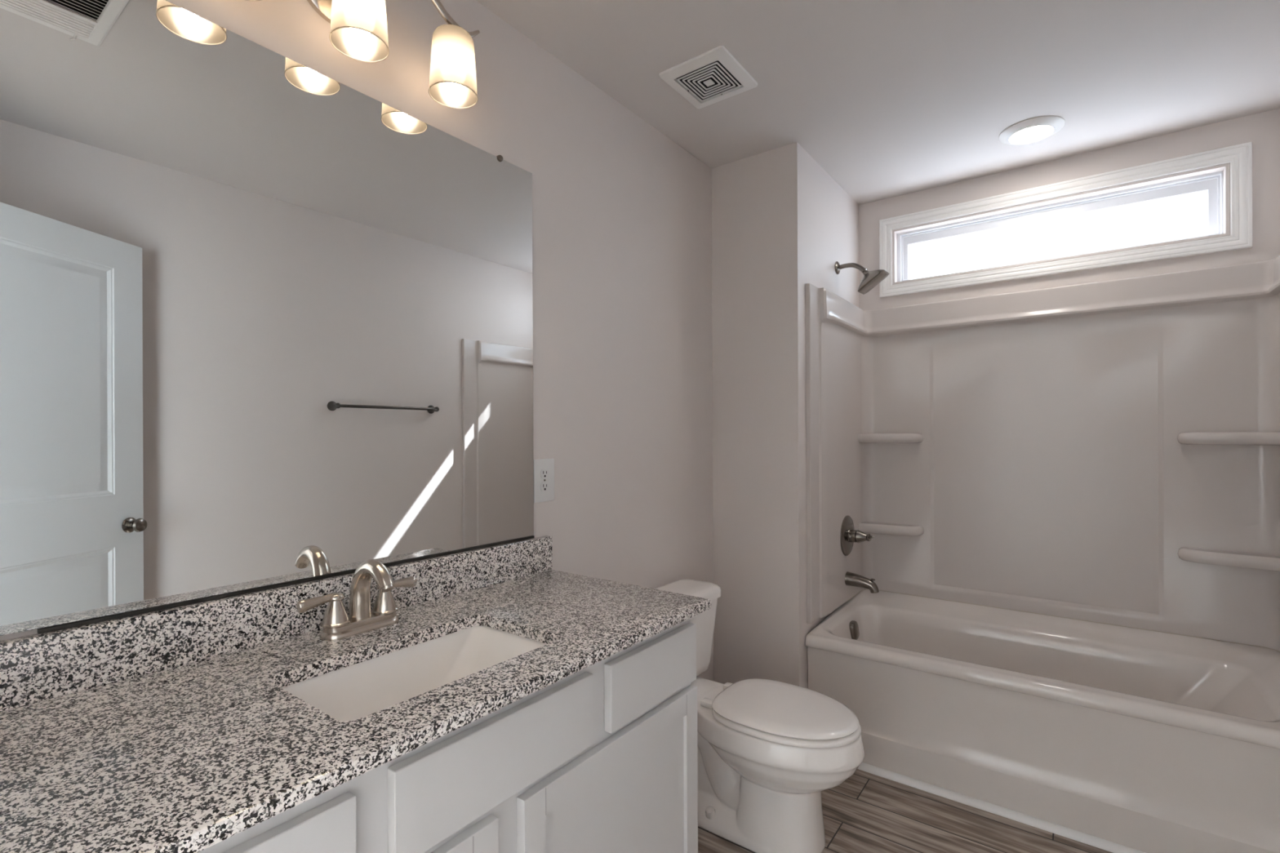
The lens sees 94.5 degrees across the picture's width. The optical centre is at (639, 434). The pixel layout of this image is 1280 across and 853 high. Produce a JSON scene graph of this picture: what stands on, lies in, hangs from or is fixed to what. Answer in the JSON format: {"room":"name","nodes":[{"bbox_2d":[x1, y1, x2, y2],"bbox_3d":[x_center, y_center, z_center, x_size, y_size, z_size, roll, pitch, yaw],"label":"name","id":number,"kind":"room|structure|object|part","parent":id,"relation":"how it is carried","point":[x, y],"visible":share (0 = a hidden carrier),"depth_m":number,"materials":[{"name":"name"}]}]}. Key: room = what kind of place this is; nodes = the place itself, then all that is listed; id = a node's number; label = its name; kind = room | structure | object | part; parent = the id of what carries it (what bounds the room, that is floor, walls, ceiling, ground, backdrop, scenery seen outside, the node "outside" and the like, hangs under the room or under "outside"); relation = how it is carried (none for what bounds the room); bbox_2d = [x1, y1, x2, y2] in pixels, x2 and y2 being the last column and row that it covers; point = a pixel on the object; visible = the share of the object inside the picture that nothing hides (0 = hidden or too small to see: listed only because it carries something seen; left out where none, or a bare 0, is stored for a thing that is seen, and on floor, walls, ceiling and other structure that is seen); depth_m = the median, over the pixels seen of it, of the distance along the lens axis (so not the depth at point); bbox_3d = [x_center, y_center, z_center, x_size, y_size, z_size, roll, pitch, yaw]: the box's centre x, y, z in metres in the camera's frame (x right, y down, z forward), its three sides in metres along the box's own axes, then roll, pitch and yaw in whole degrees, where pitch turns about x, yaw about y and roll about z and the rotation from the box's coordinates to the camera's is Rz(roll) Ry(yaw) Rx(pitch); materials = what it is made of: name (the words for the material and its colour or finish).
{"room":"bathroom","nodes":[
{"label":"bathroom","id":0,"kind":"room"},
{"bbox_2d":[0,0,713,680],"bbox_3d":[-0.227,0.063,2.015,0.140,2.492,3.599,0,0,37],"label":"wall","id":1,"kind":"structure","parent":0,"point":[622,212],"depth_m":2.00,"materials":[{"name":"grey paint"}]},
{"bbox_2d":[0,0,534,635],"bbox_3d":[-0.666,-0.237,1.301,0.012,1.096,1.158,0,0,37],"label":"wall mirror","id":2,"kind":"object","parent":1,"relation":"attached to","point":[266,322],"visible":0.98,"depth_m":1.13,"materials":[{"name":"silver glass"}]},
{"bbox_2d":[0,535,552,711],"bbox_3d":[-0.647,0.362,1.310,0.026,0.101,1.241,0,0,37],"label":"backsplash","id":3,"kind":"structure","parent":1,"relation":"attached to","point":[38,667],"depth_m":1.08,"materials":[{"name":"stone"}]},
{"bbox_2d":[306,0,389,62],"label":"vanity light","id":4,"kind":"object","parent":1,"relation":"attached to","point":[358,30],"depth_m":1.24,"materials":[{"name":"white glass"}]},
{"bbox_3d":[-0.586,-0.888,1.236,0.111,0.149,0.111,0,0,37],"label":"lamp shade","id":5,"kind":"part","parent":4,"relation":"part of","materials":[{"name":"white glass"}]},
{"bbox_3d":[-0.586,-0.885,1.236,0.059,0.092,0.059,0,0,37],"label":"bulb","id":6,"kind":"part","parent":4,"relation":"part of","materials":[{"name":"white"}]},
{"bbox_2d":[428,0,479,108],"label":"vanity light","id":7,"kind":"object","parent":1,"relation":"attached to","point":[452,77],"depth_m":1.38,"materials":[{"name":"white glass"}]},
{"bbox_3d":[-0.448,-0.888,1.420,0.111,0.149,0.111,0,0,37],"label":"lamp shade","id":8,"kind":"part","parent":7,"relation":"part of","materials":[{"name":"white glass"}]},
{"bbox_3d":[-0.448,-0.886,1.420,0.059,0.092,0.059,0,0,37],"label":"bulb","id":9,"kind":"part","parent":7,"relation":"part of","materials":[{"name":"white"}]},
{"bbox_3d":[-0.586,-1.023,1.236,0.015,0.111,0.615,0,0,37],"label":"arm","id":10,"kind":"part","parent":7,"relation":"part of","materials":[{"name":"silver metal"}]},
{"bbox_2d":[533,458,554,502],"bbox_3d":[-0.292,0.140,1.804,0.008,0.130,0.085,0,0,37],"label":"wall outlet","id":11,"kind":"object","parent":1,"relation":"attached to","point":[543,468],"visible":1,"depth_m":1.80,"materials":[{"name":"white plastic"}]},
{"bbox_2d":[540,468,548,478],"bbox_3d":[-0.290,0.120,1.802,0.002,0.029,0.034,0,0,37],"label":"receptacle","id":12,"kind":"object","parent":11,"relation":"attached to","point":[544,472],"depth_m":1.80,"materials":[{"name":"white plastic"}]},
{"bbox_2d":[540,481,549,491],"bbox_3d":[-0.290,0.160,1.802,0.002,0.029,0.034,0,0,37],"label":"receptacle","id":13,"kind":"object","parent":11,"relation":"attached to","point":[544,486],"depth_m":1.80,"materials":[{"name":"white plastic"}]},
{"bbox_2d":[711,142,859,688],"bbox_3d":[0.774,0.059,2.908,0.397,2.492,0.970,0,0,37],"label":"wall","id":14,"kind":"structure","parent":0,"point":[781,224],"depth_m":2.51,"materials":[{"name":"grey paint"}]},
{"bbox_2d":[835,261,888,294],"bbox_3d":[1.023,-0.730,2.725,0.226,0.168,0.140,0,0,37],"label":"shower","id":15,"kind":"object","parent":14,"relation":"attached to","point":[871,279],"visible":1,"depth_m":2.69,"materials":[{"name":"silver metal"}]},
{"bbox_3d":[0.984,-0.769,2.744,0.128,0.057,0.021,0,0,37],"label":"arm","id":16,"kind":"part","parent":15,"relation":"part of","materials":[{"name":"silver metal"}]},
{"bbox_2d":[475,0,1279,204],"bbox_3d":[-0.058,-1.223,0.126,3.880,0.080,6.419,0,0,37],"label":"ceiling","id":17,"kind":"structure","parent":0,"point":[889,98],"depth_m":1.93,"materials":[{"name":"grey paint"}]},
{"bbox_2d":[658,45,757,108],"bbox_3d":[0.230,-1.177,1.972,0.240,0.014,0.255,0,0,37],"label":"exhaust fan","id":18,"kind":"object","parent":17,"relation":"attached to","point":[713,76],"visible":1,"depth_m":1.95,"materials":[{"name":"white plastic"}]},
{"bbox_2d":[676,62,740,101],"bbox_3d":[0.230,-1.171,1.972,0.152,0.003,0.162,0,0,37],"label":"grille","id":19,"kind":"object","parent":18,"relation":"attached to","point":[709,81],"depth_m":1.97,"materials":[{"name":"white plastic"}]},
{"bbox_2d":[998,115,1065,144],"bbox_3d":[1.531,-1.180,2.316,0.216,0.020,0.216,0,0,37],"label":"recessed light","id":20,"kind":"object","parent":17,"relation":"in","point":[1035,129],"visible":1,"depth_m":2.28,"materials":[{"name":"white plastic"}]},
{"bbox_2d":[697,768,1112,852],"bbox_3d":[0.796,1.335,1.256,3.880,0.060,3.599,0,0,37],"label":"floor","id":21,"kind":"structure","parent":0,"point":[868,812],"depth_m":1.96,"materials":[{"name":"brown wood"}]},
{"bbox_2d":[197,617,697,852],"bbox_3d":[-0.433,0.874,1.153,0.547,0.874,1.200,0,0,37],"label":"vanity cabinet","id":22,"kind":"object","parent":21,"relation":"on","point":[602,757],"visible":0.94,"depth_m":1.07,"materials":[{"name":"white paint"}]},
{"bbox_3d":[-0.479,0.543,0.652,0.020,0.134,0.331,0,0,37],"label":"drawer","id":23,"kind":"part","parent":22,"relation":"part of","materials":[{"name":"white paint"}]},
{"bbox_2d":[0,535,711,852],"bbox_3d":[-0.425,0.373,1.144,0.580,0.125,1.241,0,0,37],"label":"countertop","id":24,"kind":"structure","parent":22,"relation":"on","point":[175,730],"depth_m":0.91,"materials":[{"name":"grey stone"}]},
{"bbox_2d":[296,559,417,640],"bbox_3d":[-0.557,0.336,1.228,0.145,0.153,0.252,0,0,37],"label":"bathroom faucet","id":25,"kind":"object","parent":24,"relation":"on","point":[336,624],"visible":1,"depth_m":1.22,"materials":[{"name":"silver metal"}]},
{"bbox_3d":[-0.640,0.336,1.188,0.034,0.025,0.090,0,0,37],"label":"lever","id":26,"kind":"part","parent":25,"relation":"part of","materials":[{"name":"silver metal"}]},
{"bbox_3d":[-0.623,0.361,1.210,0.055,0.051,0.055,0,0,37],"label":"handle","id":27,"kind":"part","parent":25,"relation":"part of","materials":[{"name":"silver metal"}]},
{"bbox_3d":[-0.591,0.399,1.253,0.060,0.026,0.164,0,0,37],"label":"plate","id":28,"kind":"part","parent":25,"relation":"part of","materials":[{"name":"silver metal"}]},
{"bbox_3d":[-0.555,0.324,1.226,0.139,0.130,0.043,0,0,37],"label":"spout","id":29,"kind":"part","parent":25,"relation":"part of","materials":[{"name":"silver metal"}]},
{"bbox_3d":[-0.559,0.361,1.296,0.055,0.051,0.055,0,0,37],"label":"handle","id":30,"kind":"part","parent":25,"relation":"part of","materials":[{"name":"silver metal"}]},
{"bbox_3d":[-0.543,0.336,1.318,0.034,0.025,0.090,0,0,37],"label":"lever","id":31,"kind":"part","parent":25,"relation":"part of","materials":[{"name":"silver metal"}]},
{"bbox_2d":[281,625,546,721],"bbox_3d":[-0.392,0.503,1.099,0.304,0.134,0.482,0,0,37],"label":"undermount sink","id":32,"kind":"object","parent":24,"relation":"in","point":[358,691],"visible":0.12,"depth_m":1.20,"materials":[{"name":"white ceramic"}]},
{"bbox_3d":[-0.408,0.917,0.745,0.020,0.575,0.570,0,0,37],"label":"door","id":33,"kind":"part","parent":22,"relation":"part of","materials":[{"name":"white paint"}]},
{"bbox_3d":[-0.034,0.915,1.247,0.020,0.575,0.570,0,0,37],"label":"door","id":34,"kind":"part","parent":22,"relation":"part of","materials":[{"name":"white paint"}]},
{"bbox_3d":[0.033,0.539,1.339,0.020,0.138,0.332,0,0,37],"label":"drawer","id":35,"kind":"part","parent":22,"relation":"part of","materials":[{"name":"white paint"}]},
{"bbox_2d":[654,578,864,852],"bbox_3d":[0.352,0.943,1.998,0.780,0.728,0.480,0,0,37],"label":"toilet","id":36,"kind":"object","parent":21,"relation":"on","point":[768,750],"visible":0.77,"depth_m":1.84,"materials":[{"name":"white ceramic"}]},
{"bbox_3d":[0.116,0.604,2.174,0.193,0.048,0.480,0,0,37],"label":"tank lid","id":37,"kind":"part","parent":36,"relation":"part of","materials":[{"name":"white ceramic"}]},
{"bbox_3d":[0.114,0.771,2.176,0.178,0.286,0.456,0,0,37],"label":"tank","id":38,"kind":"part","parent":36,"relation":"part of","materials":[{"name":"white ceramic"}]},
{"bbox_3d":[0.387,1.111,1.973,0.696,0.392,0.379,0,0,37],"label":"bowl","id":39,"kind":"part","parent":36,"relation":"part of","materials":[{"name":"white ceramic"}]},
{"bbox_3d":[0.471,0.882,1.909,0.451,0.024,0.356,0,0,37],"label":"seat lid","id":40,"kind":"part","parent":36,"relation":"part of","materials":[{"name":"white plastic"}]},
{"bbox_3d":[0.474,0.904,1.907,0.455,0.020,0.364,0,0,37],"label":"seat","id":41,"kind":"part","parent":36,"relation":"part of","materials":[{"name":"white plastic"}]},
{"bbox_2d":[804,589,1279,852],"bbox_3d":[1.514,1.043,2.288,1.517,0.518,0.764,0,0,37],"label":"bathtub","id":42,"kind":"object","parent":21,"relation":"on","point":[1147,741],"visible":0.95,"depth_m":2.07,"materials":[{"name":"white plastic"}]},
{"bbox_3d":[0.983,0.901,2.713,0.033,0.085,0.072,0,0,37],"label":"overflow plate","id":43,"kind":"part","parent":42,"relation":"part of","materials":[{"name":"silver metal"}]},
{"bbox_2d":[804,589,1279,749],"bbox_3d":[1.514,0.994,2.288,1.517,0.420,0.764,0,0,37],"label":"basin","id":44,"kind":"object","parent":42,"relation":"in","point":[914,672],"depth_m":2.21,"materials":[{"name":"white plastic"}]},
{"bbox_2d":[857,762,1145,852],"bbox_3d":[1.291,1.292,1.987,1.525,0.022,0.020,0,0,37],"label":"trim","id":45,"kind":"structure","parent":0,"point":[1093,841],"depth_m":2.02,"materials":[{"name":"white paint"}]},
{"bbox_2d":[858,108,1279,310],"bbox_3d":[1.792,0.055,2.667,1.525,2.492,0.140,0,0,37],"label":"wall","id":46,"kind":"structure","parent":0,"point":[1262,129],"depth_m":2.47,"materials":[{"name":"grey paint"}]},
{"bbox_2d":[804,254,1279,652],"bbox_3d":[1.527,0.076,2.311,1.525,1.416,0.748,0,0,37],"label":"tub surround","id":47,"kind":"object","parent":46,"relation":"attached to","point":[1108,452],"visible":0.93,"depth_m":2.52,"materials":[{"name":"grey plastic"}]},
{"bbox_2d":[840,515,874,555],"bbox_3d":[1.026,0.476,2.745,0.131,0.188,0.188,0,0,37],"label":"shower valve","id":48,"kind":"object","parent":47,"relation":"attached to","point":[848,535],"visible":1,"depth_m":2.74,"materials":[{"name":"silver metal"}]},
{"bbox_3d":[1.024,0.476,2.746,0.094,0.060,0.060,0,0,37],"label":"handle","id":49,"kind":"part","parent":48,"relation":"part of","materials":[{"name":"silver metal"}]},
{"bbox_2d":[844,571,879,593],"bbox_3d":[1.030,0.687,2.742,0.147,0.081,0.064,0,0,37],"label":"tub spout","id":50,"kind":"object","parent":47,"relation":"attached to","point":[851,579],"visible":1,"depth_m":2.73,"materials":[{"name":"silver metal"}]},
{"bbox_2d":[857,433,924,443],"bbox_3d":[1.225,0.019,2.896,0.283,0.048,0.111,0,0,37],"label":"shelf","id":51,"kind":"object","parent":47,"relation":"attached to","point":[862,437],"depth_m":2.86,"materials":[{"name":"grey plastic"}]},
{"bbox_2d":[858,521,924,536],"bbox_3d":[1.227,0.465,2.896,0.283,0.048,0.111,0,0,37],"label":"shelf","id":52,"kind":"object","parent":47,"relation":"attached to","point":[877,528],"depth_m":2.87,"materials":[{"name":"grey plastic"}]},
{"bbox_2d":[1177,431,1279,444],"bbox_3d":[2.175,0.015,2.187,0.278,0.048,0.111,0,0,37],"label":"shelf","id":53,"kind":"object","parent":47,"relation":"attached to","point":[1183,437],"depth_m":2.16,"materials":[{"name":"grey plastic"}]},
{"bbox_2d":[1177,546,1279,571],"bbox_3d":[2.178,0.461,2.187,0.278,0.048,0.111,0,0,37],"label":"shelf","id":54,"kind":"object","parent":47,"relation":"attached to","point":[1237,557],"depth_m":2.18,"materials":[{"name":"grey plastic"}]},
{"bbox_2d":[879,142,1252,297],"bbox_3d":[1.772,-0.889,2.633,1.326,0.390,0.104,0,0,37],"label":"window","id":55,"kind":"structure","parent":46,"relation":"in","point":[1239,157],"depth_m":2.51,"materials":[{"name":"white paint"}]},
{"bbox_3d":[1.796,-0.890,2.655,1.231,0.299,0.040,0,0,37],"label":"sash","id":56,"kind":"part","parent":55,"relation":"part of","materials":[{"name":"white plastic"}]}
]}

